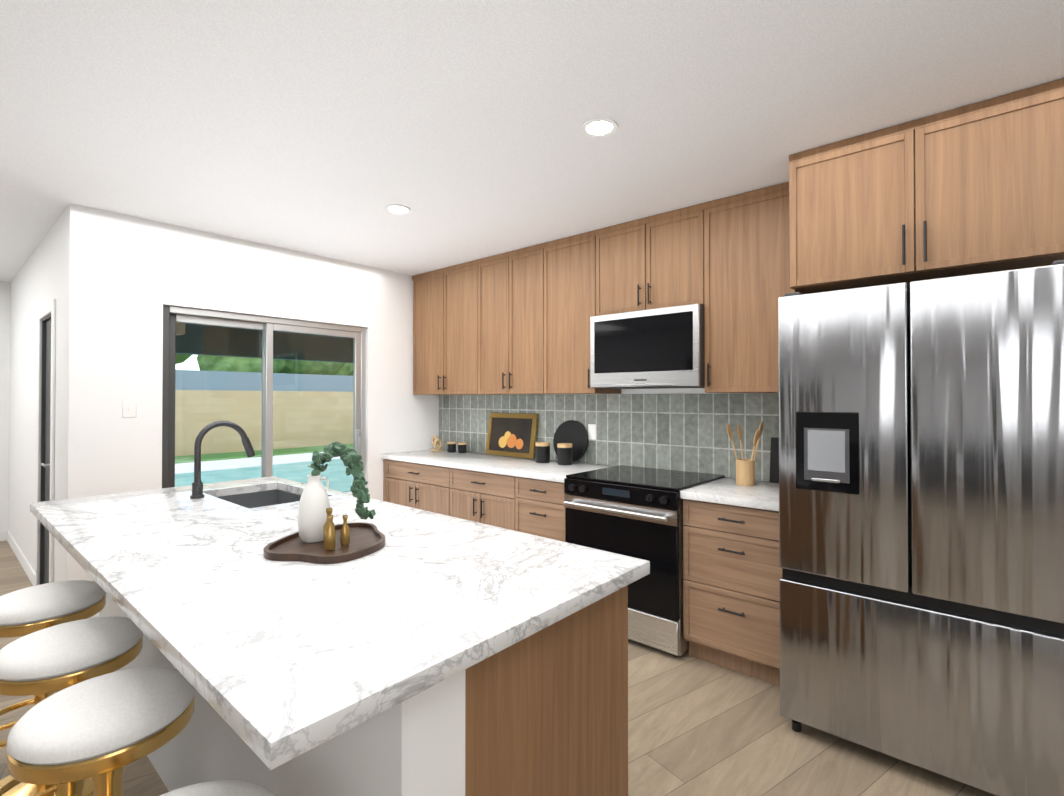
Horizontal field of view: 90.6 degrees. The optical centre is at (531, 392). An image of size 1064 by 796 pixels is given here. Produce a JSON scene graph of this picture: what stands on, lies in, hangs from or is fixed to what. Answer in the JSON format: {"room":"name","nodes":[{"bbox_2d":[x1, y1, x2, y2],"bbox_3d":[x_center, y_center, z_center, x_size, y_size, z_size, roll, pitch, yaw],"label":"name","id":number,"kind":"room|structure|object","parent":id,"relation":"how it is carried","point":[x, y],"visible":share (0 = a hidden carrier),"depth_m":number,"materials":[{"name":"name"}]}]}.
{"room":"kitchen","nodes":[
{"label":"kitchen","id":0,"kind":"room"},
{"bbox_2d":[0,281,10,530],"bbox_3d":[-6.143,0.170,4.057,0.120,2.520,3.250,0,-1,41],"label":"wall","id":1,"kind":"structure","parent":0,"point":[5,305],"depth_m":5.13,"materials":[{"name":"white paint"}]},
{"bbox_2d":[0,530,5,541],"bbox_3d":[-6.122,1.380,3.968,0.015,0.100,3.100,0,-1,41],"label":"baseboard","id":2,"kind":"structure","parent":1,"relation":"attached to","point":[5,535],"depth_m":5.11,"materials":[{"name":"white paint"}]},
{"bbox_2d":[9,211,64,581],"bbox_3d":[-3.924,0.172,4.204,3.040,2.520,0.120,0,-1,41],"label":"wall","id":3,"kind":"structure","parent":0,"point":[37,283],"depth_m":4.13,"materials":[{"name":"white paint"}]},
{"bbox_2d":[6,530,34,585],"bbox_3d":[-4.330,1.384,4.457,2.040,0.100,0.012,0,-1,41],"label":"baseboard","id":4,"kind":"structure","parent":3,"relation":"attached to","point":[29,571],"depth_m":4.35,"materials":[{"name":"white paint"}]},
{"bbox_2d":[35,299,55,585],"bbox_3d":[-3.268,0.416,3.607,0.690,2.020,0.158,0,-1,41],"label":"door frame","id":5,"kind":"structure","parent":3,"relation":"attached to","point":[45,459],"depth_m":3.73,"materials":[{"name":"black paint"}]},
{"bbox_2d":[62,203,438,615],"bbox_3d":[-1.856,0.171,4.131,0.180,2.520,2.720,0,-1,41],"label":"wall","id":6,"kind":"structure","parent":0,"point":[126,278],"depth_m":3.37,"materials":[{"name":"white paint"}]},
{"bbox_2d":[122,399,136,417],"bbox_3d":[-2.489,0.095,3.258,0.008,0.115,0.070,0,-1,41],"label":"switch plate","id":7,"kind":"object","parent":6,"relation":"attached to","point":[129,407],"visible":1,"depth_m":3.26,"materials":[{"name":"white plastic"}]},
{"bbox_2d":[162,305,365,492],"bbox_3d":[-1.937,0.433,3.986,0.145,1.994,1.482,0,-1,41],"label":"sliding door","id":8,"kind":"structure","parent":6,"relation":"in","point":[173,315],"depth_m":3.92,"materials":[{"name":"clear glass"}]},
{"bbox_2d":[176,322,353,362],"bbox_3d":[0.337,-0.648,9.438,3.430,0.580,13.340,0,-1,41],"label":"roof","id":9,"kind":"structure","parent":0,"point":[231,350],"depth_m":7.12,"materials":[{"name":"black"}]},
{"bbox_2d":[0,541,995,795],"bbox_3d":[-1.437,1.468,1.763,10.220,0.120,5.970,0,-1,41],"label":"floor","id":10,"kind":"structure","parent":0,"point":[698,727],"depth_m":2.10,"materials":[{"name":"brown wood"}]},
{"bbox_2d":[0,580,105,795],"bbox_3d":[-1.732,1.057,1.869,0.374,0.705,0.376,0,-1,41],"label":"stool","id":11,"kind":"object","parent":10,"relation":"on","point":[27,611],"visible":0.56,"depth_m":1.82,"materials":[{"name":"white fabric"}]},
{"bbox_2d":[0,617,142,795],"bbox_3d":[-1.347,1.054,1.535,0.374,0.705,0.376,0,-1,41],"label":"stool","id":12,"kind":"object","parent":10,"relation":"on","point":[58,658],"visible":0.73,"depth_m":1.47,"materials":[{"name":"white fabric"}]},
{"bbox_2d":[7,666,194,795],"bbox_3d":[-0.984,1.051,1.220,0.374,0.705,0.376,0,-1,41],"label":"stool","id":13,"kind":"object","parent":10,"relation":"on","point":[102,731],"visible":0.98,"depth_m":1.14,"materials":[{"name":"white fabric"}]},
{"bbox_2d":[160,780,276,795],"bbox_3d":[-0.558,1.047,0.811,0.374,0.705,0.376,0,-1,41],"label":"stool","id":14,"kind":"object","parent":10,"relation":"on","point":[228,788],"visible":1,"depth_m":0.93,"materials":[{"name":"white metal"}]},
{"bbox_2d":[99,588,627,795],"bbox_3d":[-0.923,0.982,2.105,2.536,0.859,0.833,0,-1,41],"label":"kitchen island","id":15,"kind":"object","parent":10,"relation":"on","point":[547,716],"depth_m":1.25,"materials":[{"name":"wood"},{"name":"quartz marble"}]},
{"bbox_2d":[30,476,649,775],"bbox_3d":[-0.996,0.531,2.025,2.616,0.040,1.110,0,-1,41],"label":"island countertop","id":16,"kind":"structure","parent":15,"relation":"on","point":[293,658],"depth_m":1.32,"materials":[{"name":"white stone"}]},
{"bbox_2d":[190,421,254,498],"bbox_3d":[-1.552,0.329,2.667,0.097,0.374,0.299,0,-1,41],"label":"faucet","id":17,"kind":"object","parent":16,"relation":"on","point":[197,488],"visible":1,"depth_m":2.59,"materials":[{"name":"grey metal"}]},
{"bbox_2d":[263,522,384,563],"bbox_3d":[-0.659,0.496,1.744,0.380,0.022,0.412,0,-1,41],"label":"tray","id":18,"kind":"object","parent":16,"relation":"on","point":[366,538],"visible":0.85,"depth_m":1.69,"materials":[{"name":"brown wood"}]},
{"bbox_2d":[323,508,334,544],"bbox_3d":[-0.666,0.439,1.731,0.036,0.118,0.036,0,-1,41],"label":"bottle","id":19,"kind":"object","parent":18,"relation":"on","point":[329,511],"visible":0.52,"depth_m":1.72,"materials":[{"name":"gold glass"}]},
{"bbox_2d":[325,515,335,549],"bbox_3d":[-0.642,0.444,1.675,0.032,0.106,0.032,0,-1,41],"label":"bottle","id":20,"kind":"object","parent":18,"relation":"on","point":[330,537],"visible":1,"depth_m":1.66,"materials":[{"name":"gold metal"}]},
{"bbox_2d":[297,441,375,542],"bbox_3d":[-0.670,0.333,1.797,0.193,0.332,0.210,0,-1,41],"label":"vase","id":21,"kind":"object","parent":18,"relation":"on","point":[313,506],"visible":0.98,"depth_m":1.78,"materials":[{"name":"white ceramic"}]},
{"bbox_2d":[340,515,349,544],"bbox_3d":[-0.615,0.450,1.732,0.029,0.094,0.029,0,-1,41],"label":"bottle","id":22,"kind":"object","parent":18,"relation":"on","point":[345,535],"visible":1,"depth_m":1.72,"materials":[{"name":"gold metal"}]},
{"bbox_2d":[383,461,444,514],"bbox_3d":[-0.752,1.006,4.550,0.925,0.859,0.623,0,-1,41],"label":"base cabinet","id":23,"kind":"object","parent":10,"relation":"on","point":[422,487],"depth_m":4.32,"materials":[{"name":"brown wood"}]},
{"bbox_2d":[445,469,508,528],"bbox_3d":[-0.182,1.001,4.057,0.712,0.859,0.623,0,-1,41],"label":"base cabinet","id":24,"kind":"object","parent":10,"relation":"on","point":[483,498],"depth_m":3.83,"materials":[{"name":"brown wood"}]},
{"bbox_2d":[381,449,612,484],"bbox_3d":[-0.341,0.552,4.182,2.033,0.040,0.648,0,-1,41],"label":"countertop","id":25,"kind":"structure","parent":24,"relation":"on","point":[508,466],"depth_m":3.94,"materials":[{"name":"white stone"}]},
{"bbox_2d":[430,436,442,450],"bbox_3d":[-0.889,0.469,4.878,0.121,0.136,0.094,0,-1,41],"label":"wood knot","id":26,"kind":"object","parent":25,"relation":"on","point":[436,442],"visible":1,"depth_m":4.86,"materials":[{"name":"beige wood"}]},
{"bbox_2d":[447,442,455,451],"bbox_3d":[-0.724,0.491,4.747,0.078,0.090,0.078,0,-1,41],"label":"jar","id":27,"kind":"object","parent":25,"relation":"on","point":[451,446],"visible":1,"depth_m":4.72,"materials":[{"name":"black ceramic"}]},
{"bbox_2d":[458,442,466,452],"bbox_3d":[-0.620,0.490,4.684,0.078,0.090,0.078,0,-1,41],"label":"jar","id":28,"kind":"object","parent":25,"relation":"on","point":[462,447],"visible":1,"depth_m":4.65,"materials":[{"name":"black ceramic"}]},
{"bbox_2d":[485,413,537,458],"bbox_3d":[-0.177,0.352,4.402,0.540,0.358,0.080,0,-1,41],"label":"art","id":29,"kind":"object","parent":25,"relation":"on","point":[511,434],"visible":1,"depth_m":4.38,"materials":[{"name":"gold metal"}]},
{"bbox_2d":[535,442,549,462],"bbox_3d":[0.081,0.452,3.997,0.114,0.152,0.114,0,-1,41],"label":"canister","id":30,"kind":"object","parent":25,"relation":"on","point":[542,452],"visible":1,"depth_m":3.95,"materials":[{"name":"black ceramic"}]},
{"bbox_2d":[557,443,572,464],"bbox_3d":[0.242,0.451,3.877,0.114,0.152,0.114,0,-1,41],"label":"canister","id":31,"kind":"object","parent":25,"relation":"on","point":[564,453],"visible":1,"depth_m":3.83,"materials":[{"name":"black ceramic"}]},
{"bbox_2d":[553,420,587,461],"bbox_3d":[0.291,0.369,4.011,0.320,0.319,0.058,0,-1,41],"label":"round board","id":32,"kind":"object","parent":25,"relation":"on","point":[574,433],"visible":0.83,"depth_m":3.98,"materials":[{"name":"black wood"}]},
{"bbox_2d":[509,477,564,541],"bbox_3d":[0.247,0.997,3.684,0.490,0.859,0.623,0,-1,41],"label":"base cabinet","id":33,"kind":"object","parent":10,"relation":"on","point":[537,508],"depth_m":3.46,"materials":[{"name":"brown wood"}]},
{"bbox_2d":[564,465,724,655],"bbox_3d":[0.679,0.966,3.233,0.746,0.913,0.720,0,-1,41],"label":"range","id":34,"kind":"object","parent":10,"relation":"on","point":[633,511],"visible":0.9,"depth_m":2.92,"materials":[{"name":"silver metal"}]},
{"bbox_2d":[680,493,781,685],"bbox_3d":[1.205,0.989,2.853,0.538,0.859,0.623,0,-1,41],"label":"base cabinet","id":35,"kind":"object","parent":10,"relation":"on","point":[732,572],"depth_m":2.63,"materials":[{"name":"brown wood"}]},
{"bbox_2d":[681,477,778,512],"bbox_3d":[1.197,0.539,2.848,0.538,0.040,0.648,0,-1,41],"label":"countertop","id":36,"kind":"structure","parent":35,"relation":"on","point":[724,491],"depth_m":2.71,"materials":[{"name":"white stone"}]},
{"bbox_2d":[726,421,763,485],"bbox_3d":[1.205,0.339,2.975,0.169,0.359,0.142,0,-1,41],"label":"utensil crock","id":37,"kind":"object","parent":36,"relation":"on","point":[745,472],"visible":1,"depth_m":2.94,"materials":[{"name":"brown wood"}]},
{"bbox_2d":[769,437,778,482],"bbox_3d":[1.455,0.339,3.002,0.180,0.358,0.058,0,-1,41],"label":"paddle board","id":38,"kind":"object","parent":36,"relation":"on","point":[774,463],"visible":0.25,"depth_m":3.03,"materials":[{"name":"black"}]},
{"bbox_2d":[778,260,1063,795],"bbox_3d":[1.643,0.498,2.217,0.906,1.830,0.842,0,-1,41],"label":"refrigerator","id":39,"kind":"object","parent":10,"relation":"on","point":[921,514],"visible":1,"depth_m":1.87,"materials":[{"name":"grey metal"}]},
{"bbox_2d":[0,0,1063,282],"bbox_3d":[-1.437,-1.161,1.788,10.220,0.100,5.970,0,-1,41],"label":"ceiling","id":40,"kind":"structure","parent":0,"point":[328,128],"depth_m":2.01,"materials":[{"name":"white paint"}]},
{"bbox_2d":[385,204,410,213],"bbox_3d":[-0.800,-1.095,3.148,0.150,0.006,0.150,0,-1,41],"label":"recessed light","id":41,"kind":"object","parent":40,"relation":"in","point":[397,209],"visible":1,"depth_m":3.15,"materials":[{"name":"white plastic"}]},
{"bbox_2d":[581,118,617,136],"bbox_3d":[0.281,-1.104,2.197,0.150,0.006,0.150,0,-1,41],"label":"recessed light","id":42,"kind":"object","parent":40,"relation":"in","point":[600,127],"visible":1,"depth_m":2.19,"materials":[{"name":"white plastic"}]},
{"bbox_2d":[469,388,763,480],"bbox_3d":[1.673,0.160,2.950,7.060,2.520,0.120,0,-1,41],"label":"wall","id":43,"kind":"structure","parent":0,"point":[669,391],"depth_m":3.55,"materials":[{"name":"white paint"}]},
{"bbox_2d":[412,261,471,394],"bbox_3d":[-0.655,-0.532,4.677,0.921,1.096,0.328,0,-1,41],"label":"upper cabinet","id":44,"kind":"object","parent":43,"relation":"attached to","point":[442,298],"depth_m":4.56,"materials":[{"name":"brown wood"}]},
{"bbox_2d":[472,253,503,394],"bbox_3d":[-0.202,-0.536,4.284,0.410,1.096,0.328,0,-1,41],"label":"upper cabinet","id":45,"kind":"object","parent":43,"relation":"attached to","point":[488,272],"depth_m":4.20,"materials":[{"name":"brown wood"}]},
{"bbox_2d":[504,245,535,393],"bbox_3d":[0.059,-0.538,4.058,0.410,1.096,0.328,0,-1,41],"label":"upper cabinet","id":46,"kind":"object","parent":43,"relation":"attached to","point":[520,264],"depth_m":3.98,"materials":[{"name":"brown wood"}]},
{"bbox_2d":[536,229,620,393],"bbox_3d":[0.360,-0.541,3.797,0.517,1.096,0.328,0,-1,41],"label":"upper cabinet","id":47,"kind":"object","parent":43,"relation":"attached to","point":[568,268],"depth_m":3.69,"materials":[{"name":"brown wood"}]},
{"bbox_2d":[439,393,778,480],"bbox_3d":[0.356,0.270,4.006,3.319,0.516,0.008,0,-1,41],"label":"tile backsplash","id":48,"kind":"structure","parent":43,"relation":"attached to","point":[684,432],"depth_m":3.62,"materials":[{"name":"grey tile"}]},
{"bbox_2d":[588,424,595,439],"bbox_3d":[0.447,0.292,3.916,0.070,0.115,0.006,0,-1,41],"label":"electrical outlet plate","id":49,"kind":"object","parent":48,"relation":"attached to","point":[591,431],"visible":1,"depth_m":3.91,"materials":[{"name":"white plastic"}]},
{"bbox_2d":[600,203,703,314],"bbox_3d":[0.815,-0.799,3.405,0.750,0.586,0.328,0,-1,41],"label":"upper cabinet","id":50,"kind":"object","parent":43,"relation":"attached to","point":[656,261],"depth_m":3.25,"materials":[{"name":"brown wood"}]},
{"bbox_2d":[590,303,704,388],"bbox_3d":[0.791,-0.266,3.373,0.744,0.475,0.399,0,-1,41],"label":"microwave","id":51,"kind":"object","parent":50,"relation":"attached to","point":[660,348],"visible":0.98,"depth_m":3.19,"materials":[{"name":"grey"}]},
{"bbox_2d":[704,183,787,392],"bbox_3d":[1.289,-0.548,2.991,0.573,1.096,0.328,0,-1,41],"label":"upper cabinet","id":52,"kind":"object","parent":43,"relation":"attached to","point":[744,232],"depth_m":2.89,"materials":[{"name":"brown wood"}]},
{"bbox_2d":[784,78,1063,293],"bbox_3d":[1.758,-0.794,2.375,0.946,0.616,0.648,0,-1,41],"label":"upper cabinet","id":53,"kind":"object","parent":43,"relation":"attached to","point":[976,188],"depth_m":2.09,"materials":[{"name":"brown wood"}]},
{"label":"outside","id":54,"kind":"structure","parent":0,"visible":0},
{"bbox_2d":[175,452,351,493],"bbox_3d":[-10.902,1.966,36.361,55.740,0.350,39.350,0,-1,41],"label":"patio","id":55,"kind":"structure","parent":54,"point":[204,467],"depth_m":11.72,"materials":[{"name":"concrete"}]},
{"bbox_2d":[175,444,352,463],"bbox_3d":[-14.366,1.810,39.420,46.500,0.019,39.270,0,-1,41],"label":"grass lawn","id":56,"kind":"structure","parent":55,"relation":"on","point":[190,458],"depth_m":13.19,"materials":[{"name":"green plant"}]},
{"bbox_2d":[175,370,352,391],"bbox_3d":[-3.751,0.565,31.067,7.500,2.309,38.000,0,-1,41],"label":"neighbouring house","id":57,"kind":"structure","parent":56,"relation":"on","point":[298,385],"depth_m":18.41,"materials":[{"name":"blue"}]},
{"bbox_2d":[176,354,352,375],"bbox_3d":[-10.825,-1.381,34.538,7.404,6.270,39.754,0,-1,41],"label":"trees","id":58,"kind":"object","parent":56,"relation":"on","point":[221,366],"depth_m":27.44,"materials":[{"name":"green plant"}]},
{"bbox_2d":[175,459,352,491],"bbox_3d":[-2.311,1.548,11.806,4.100,0.011,13.200,0,-1,41],"label":"pool water","id":59,"kind":"structure","parent":55,"relation":"on","point":[223,475],"depth_m":9.81,"materials":[{"name":"teal liquid"}]},
{"bbox_2d":[175,390,352,455],"bbox_3d":[1.990,0.869,25.244,0.200,1.629,39.270,0,-1,41],"label":"fence","id":60,"kind":"object","parent":55,"relation":"on","point":[279,414],"depth_m":14.24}
]}

